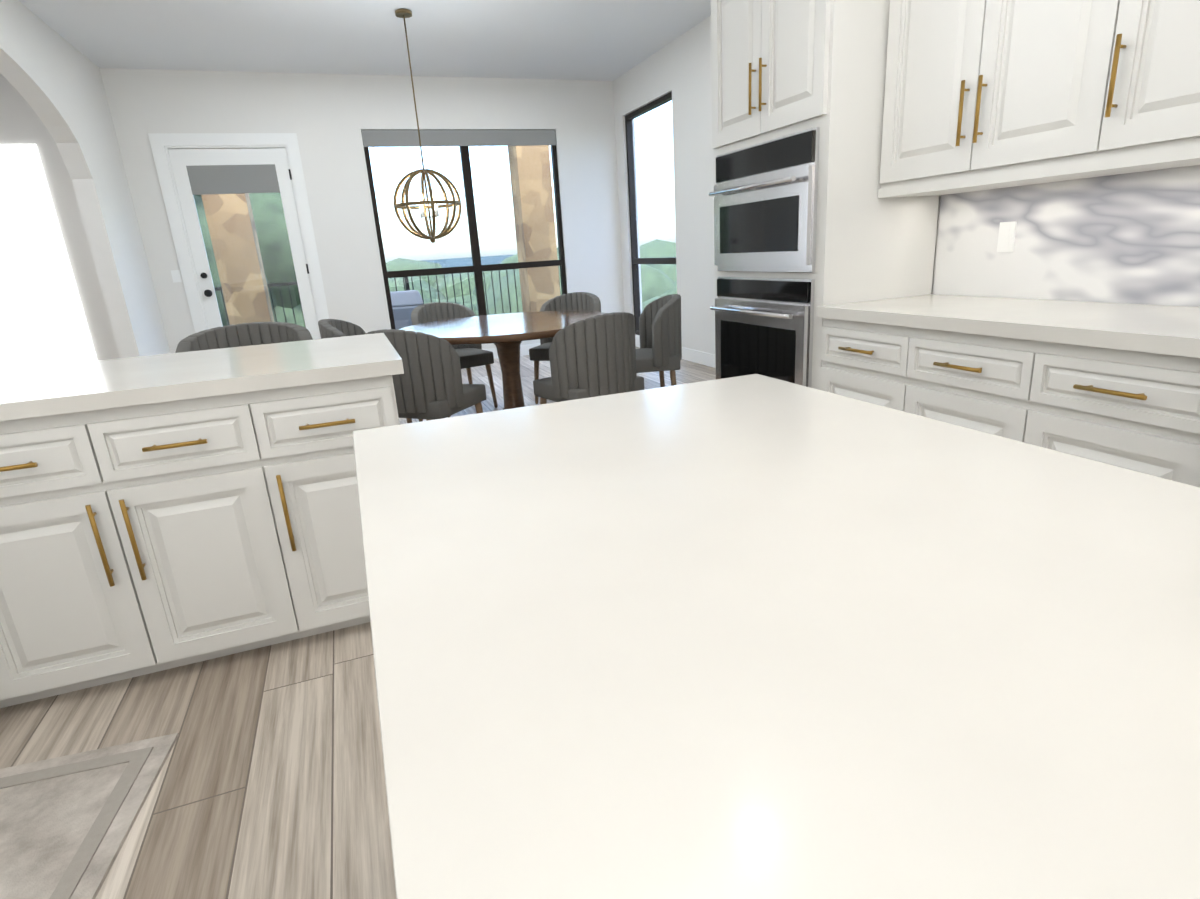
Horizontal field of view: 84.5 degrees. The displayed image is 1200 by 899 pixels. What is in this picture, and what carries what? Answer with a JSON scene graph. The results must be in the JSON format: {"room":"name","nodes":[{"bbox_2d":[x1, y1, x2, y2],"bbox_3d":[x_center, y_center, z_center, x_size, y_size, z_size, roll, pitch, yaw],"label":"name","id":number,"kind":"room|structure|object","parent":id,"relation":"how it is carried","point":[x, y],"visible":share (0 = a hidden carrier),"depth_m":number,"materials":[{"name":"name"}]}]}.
{"room":"kitchen","nodes":[
{"label":"kitchen","id":0,"kind":"room"},
{"bbox_2d":[0,0,169,357],"bbox_3d":[-2.435,-0.522,1.066,0.150,3.100,12.200,-10,18,-19],"label":"wall","id":1,"kind":"structure","parent":0,"point":[51,75],"depth_m":5.58,"materials":[{"name":"paint"}]},
{"bbox_2d":[0,68,623,359],"bbox_3d":[-3.856,-2.202,6.898,8.750,3.100,0.150,-10,18,-19],"label":"wall","id":2,"kind":"structure","parent":0,"point":[326,118],"depth_m":7.00,"materials":[{"name":"paint"}]},
{"bbox_2d":[171,270,181,282],"bbox_3d":[-4.323,-1.769,6.742,0.080,0.120,0.012,-10,18,-19],"label":"switch plate","id":3,"kind":"object","parent":2,"relation":"attached to","point":[176,275],"visible":1,"depth_m":6.74,"materials":[{"name":"white plastic"}]},
{"bbox_2d":[148,133,328,338],"bbox_3d":[-3.687,-1.954,7.010,1.320,2.540,0.195,-10,18,-19],"label":"door","id":4,"kind":"structure","parent":2,"relation":"attached to","point":[203,172],"depth_m":6.78,"materials":[{"name":"paint"}]},
{"bbox_2d":[361,130,566,329],"bbox_3d":[-1.471,-2.529,7.713,2.210,2.200,0.130,-10,18,-19],"label":"window","id":5,"kind":"structure","parent":2,"relation":"in","point":[463,140],"depth_m":7.63,"materials":[{"name":"black metal"}]},
{"bbox_2d":[482,343,540,358],"bbox_3d":[-1.328,-1.174,8.100,3.540,0.130,0.015,-10,18,-19],"label":"baseboard","id":6,"kind":"structure","parent":2,"relation":"attached to","point":[524,349],"depth_m":8.22,"materials":[{"name":"paint"}]},
{"bbox_2d":[0,347,715,898],"bbox_3d":[-1.475,0.859,1.833,8.900,0.100,12.500,-10,18,-19],"label":"floor","id":7,"kind":"structure","parent":0,"point":[270,781],"depth_m":1.72,"materials":[{"name":"brown wood"}]},
{"bbox_2d":[0,733,178,898],"bbox_3d":[-1.228,0.980,1.187,0.460,0.014,1.250,-8,17,-13],"label":"area rug","id":8,"kind":"object","parent":7,"relation":"on","point":[67,822],"visible":1,"depth_m":1.56,"materials":[{"name":"beige fabric"}]},
{"bbox_2d":[0,333,403,707],"bbox_3d":[-0.696,0.808,-0.095,1.901,1.020,6.200,-10,18,-19],"label":"base cabinet","id":9,"kind":"object","parent":7,"relation":"on","point":[160,512],"depth_m":1.99,"materials":[{"name":"white wood"}]},
{"bbox_2d":[175,322,312,352],"bbox_3d":[-1.607,-0.093,3.152,0.581,0.970,0.565,-10,18,-19],"label":"stool","id":10,"kind":"object","parent":7,"relation":"on","point":[245,334],"visible":0.15,"depth_m":3.20,"materials":[{"name":"fabric"}]},
{"bbox_2d":[318,319,422,422],"bbox_3d":[-1.572,-0.491,4.628,0.610,0.870,0.582,-10,18,-19],"label":"dining chair","id":11,"kind":"object","parent":7,"relation":"on","point":[330,328],"visible":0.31,"depth_m":4.53,"materials":[{"name":"fabric"}]},
{"bbox_2d":[366,329,485,420],"bbox_3d":[-1.006,-0.304,3.893,0.683,0.870,0.683,-10,18,-19],"label":"dining chair","id":12,"kind":"object","parent":7,"relation":"on","point":[428,385],"visible":0.5,"depth_m":3.59,"materials":[{"name":"fabric"}]},
{"bbox_2d":[411,302,497,417],"bbox_3d":[-1.206,-0.761,5.438,0.592,0.870,0.614,-10,18,-19],"label":"dining chair","id":13,"kind":"object","parent":7,"relation":"on","point":[472,355],"visible":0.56,"depth_m":5.47,"materials":[{"name":"fabric"}]},
{"bbox_2d":[399,311,605,409],"bbox_3d":[-0.635,-0.525,4.729,1.520,0.760,1.520,-10,18,-19],"label":"dining table","id":14,"kind":"object","parent":7,"relation":"on","point":[506,334],"visible":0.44,"depth_m":4.60,"materials":[{"name":"brown wood"}]},
{"bbox_2d":[529,292,600,403],"bbox_3d":[-0.270,-0.850,5.534,0.683,0.870,0.683,-10,18,-19],"label":"dining chair","id":15,"kind":"object","parent":7,"relation":"on","point":[580,301],"visible":0.42,"depth_m":5.61,"materials":[{"name":"fabric"}]},
{"bbox_2d":[533,312,643,403],"bbox_3d":[-0.070,-0.394,3.988,0.592,0.870,0.614,-10,18,-19],"label":"dining chair","id":16,"kind":"object","parent":7,"relation":"on","point":[594,356],"visible":0.81,"depth_m":3.68,"materials":[{"name":"fabric"}]},
{"bbox_2d":[636,294,681,386],"bbox_3d":[0.295,-0.663,4.798,0.610,0.870,0.582,-10,18,-19],"label":"dining chair","id":17,"kind":"object","parent":7,"relation":"on","point":[660,350],"visible":0.79,"depth_m":4.59,"materials":[{"name":"fabric"}]},
{"bbox_2d":[353,374,1199,898],"bbox_3d":[0.298,0.559,0.688,0.870,0.920,1.780,-10,18,-19],"label":"kitchen island","id":18,"kind":"object","parent":7,"relation":"on","point":[755,636],"visible":1,"depth_m":0.48,"materials":[{"name":"stone"}]},
{"bbox_2d":[709,0,938,389],"bbox_3d":[0.999,-1.119,3.255,0.701,2.550,0.975,-10,18,-19],"label":"tall cabinet","id":19,"kind":"object","parent":7,"relation":"on","point":[807,221],"visible":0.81,"depth_m":2.89,"materials":[{"name":"white wood"}]},
{"bbox_2d":[820,318,1008,434],"bbox_3d":[1.448,-0.072,2.602,0.625,0.875,1.034,-10,18,-19],"label":"base cabinet","id":20,"kind":"object","parent":7,"relation":"on","point":[956,379],"depth_m":2.39,"materials":[{"name":"white wood"}]},
{"bbox_2d":[997,338,1199,487],"bbox_3d":[1.691,0.097,1.992,0.625,0.875,0.554,-10,18,-19],"label":"base cabinet","id":21,"kind":"object","parent":7,"relation":"on","point":[1116,384],"depth_m":1.81,"materials":[{"name":"white wood"}]},
{"bbox_2d":[817,294,1199,357],"bbox_3d":[1.491,-0.456,2.269,0.640,0.045,1.472,-10,18,-19],"label":"countertop","id":22,"kind":"structure","parent":21,"relation":"on","point":[1171,331],"depth_m":2.09,"materials":[{"name":"white stone"}]},
{"bbox_2d":[18,0,710,80],"bbox_3d":[-1.671,-2.197,0.904,8.900,0.100,12.500,-10,18,-19],"label":"ceiling","id":23,"kind":"structure","parent":0,"point":[604,40],"depth_m":5.72,"materials":[{"name":"paint"}]},
{"bbox_2d":[394,9,461,242],"bbox_3d":[-1.500,-2.624,5.468,0.566,1.750,0.566,-10,18,-19],"label":"chandelier","id":24,"kind":"object","parent":23,"relation":"hanging from","point":[421,202],"visible":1,"depth_m":5.55,"materials":[{"name":"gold metal"}]},
{"bbox_2d":[613,15,714,353],"bbox_3d":[1.131,-2.322,6.239,0.150,3.100,4.850,-10,18,-19],"label":"wall","id":25,"kind":"structure","parent":0,"point":[679,67],"depth_m":6.63,"materials":[{"name":"paint"}]},
{"bbox_2d":[625,92,676,334],"bbox_3d":[0.627,-2.538,7.540,0.070,2.540,1.260,-10,18,-19],"label":"window","id":26,"kind":"structure","parent":25,"relation":"in","point":[629,127],"depth_m":7.78,"materials":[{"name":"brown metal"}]},
{"bbox_2d":[635,336,715,367],"bbox_3d":[1.172,-0.871,6.575,0.015,0.130,4.700,-10,18,-19],"label":"baseboard","id":27,"kind":"structure","parent":25,"relation":"attached to","point":[700,357],"depth_m":6.94,"materials":[{"name":"paint"}]},
{"bbox_2d":[931,195,1192,306],"bbox_3d":[2.580,-0.623,0.340,0.150,3.100,7.650,-10,18,-19],"label":"wall","id":28,"kind":"structure","parent":0,"point":[936,249],"depth_m":2.98,"materials":[{"name":"paint"}]},
{"bbox_2d":[997,221,1016,251],"bbox_3d":[1.631,-0.853,2.650,0.009,0.115,0.070,-10,18,-19],"label":"electrical outlet plate","id":29,"kind":"object","parent":28,"relation":"attached to","point":[1006,236],"visible":1,"depth_m":2.63,"materials":[{"name":"white plastic"}]},
{"bbox_2d":[878,0,1137,191],"bbox_3d":[1.469,-1.522,2.250,0.355,1.085,0.955,-10,18,-19],"label":"upper cabinet","id":30,"kind":"object","parent":28,"relation":"attached to","point":[980,95],"depth_m":2.29,"materials":[{"name":"white wood"}]},
{"bbox_2d":[933,165,1199,306],"bbox_3d":[2.489,-0.447,0.433,0.010,0.880,5.494,-10,18,-19],"label":"backsplash","id":31,"kind":"structure","parent":28,"relation":"attached to","point":[1132,238],"depth_m":2.39,"materials":[{"name":"stone"}]},
{"bbox_2d":[1066,0,1199,167],"bbox_3d":[1.687,-1.370,1.703,0.355,1.085,0.514,-10,18,-19],"label":"upper cabinet","id":32,"kind":"object","parent":28,"relation":"attached to","point":[1137,98],"depth_m":1.85,"materials":[{"name":"white wood"}]},
{"label":"outside","id":33,"kind":"structure","parent":0,"visible":0},
{"bbox_2d":[420,255,512,267],"bbox_3d":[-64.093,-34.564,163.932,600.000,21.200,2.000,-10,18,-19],"label":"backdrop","id":34,"kind":"structure","parent":33,"point":[451,262],"depth_m":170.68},
{"bbox_3d":[-4.112,-0.236,0.478,3.450,3.100,12.200,-10,18,-19],"label":"wall","id":35,"kind":"structure","parent":0,"visible":0},
{"bbox_2d":[0,144,96,369],"bbox_3d":[-5.701,-1.691,6.208,1.200,2.150,0.016,-10,18,-19],"label":"window","id":36,"kind":"structure","parent":35,"relation":"in","point":[42,320],"depth_m":6.33,"materials":[{"name":"white glass"}]},
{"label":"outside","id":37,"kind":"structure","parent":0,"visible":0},
{"bbox_3d":[-2.852,-1.127,8.765,18.000,0.120,1.950,-10,18,-19],"label":"balcony","id":38,"kind":"object","parent":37,"visible":0},
{"bbox_2d":[214,266,560,326],"bbox_3d":[-2.951,-1.941,9.416,7.550,1.070,0.050,-10,18,-19],"label":"railing","id":39,"kind":"object","parent":38,"relation":"on","point":[294,283],"depth_m":9.49,"materials":[{"name":"black metal"}]},
{"bbox_2d":[390,290,422,328],"bbox_3d":[-2.573,-1.671,8.808,0.480,0.860,0.440,-10,18,-19],"label":"outdoor grill","id":40,"kind":"object","parent":38,"relation":"on","point":[395,298],"depth_m":8.57,"materials":[{"name":"silver metal"}]},
{"bbox_3d":[-22.025,-12.255,70.214,130.000,0.200,127.900,-10,18,-19],"label":"ground","id":41,"kind":"structure","parent":0,"visible":0},
{"bbox_2d":[194,165,676,326],"bbox_3d":[-2.619,-8.462,43.858,104.360,18.470,61.159,-10,18,-19],"label":"trees","id":42,"kind":"object","parent":41,"relation":"on","point":[286,255],"depth_m":21.85,"materials":[{"name":"green plant"}]}
]}

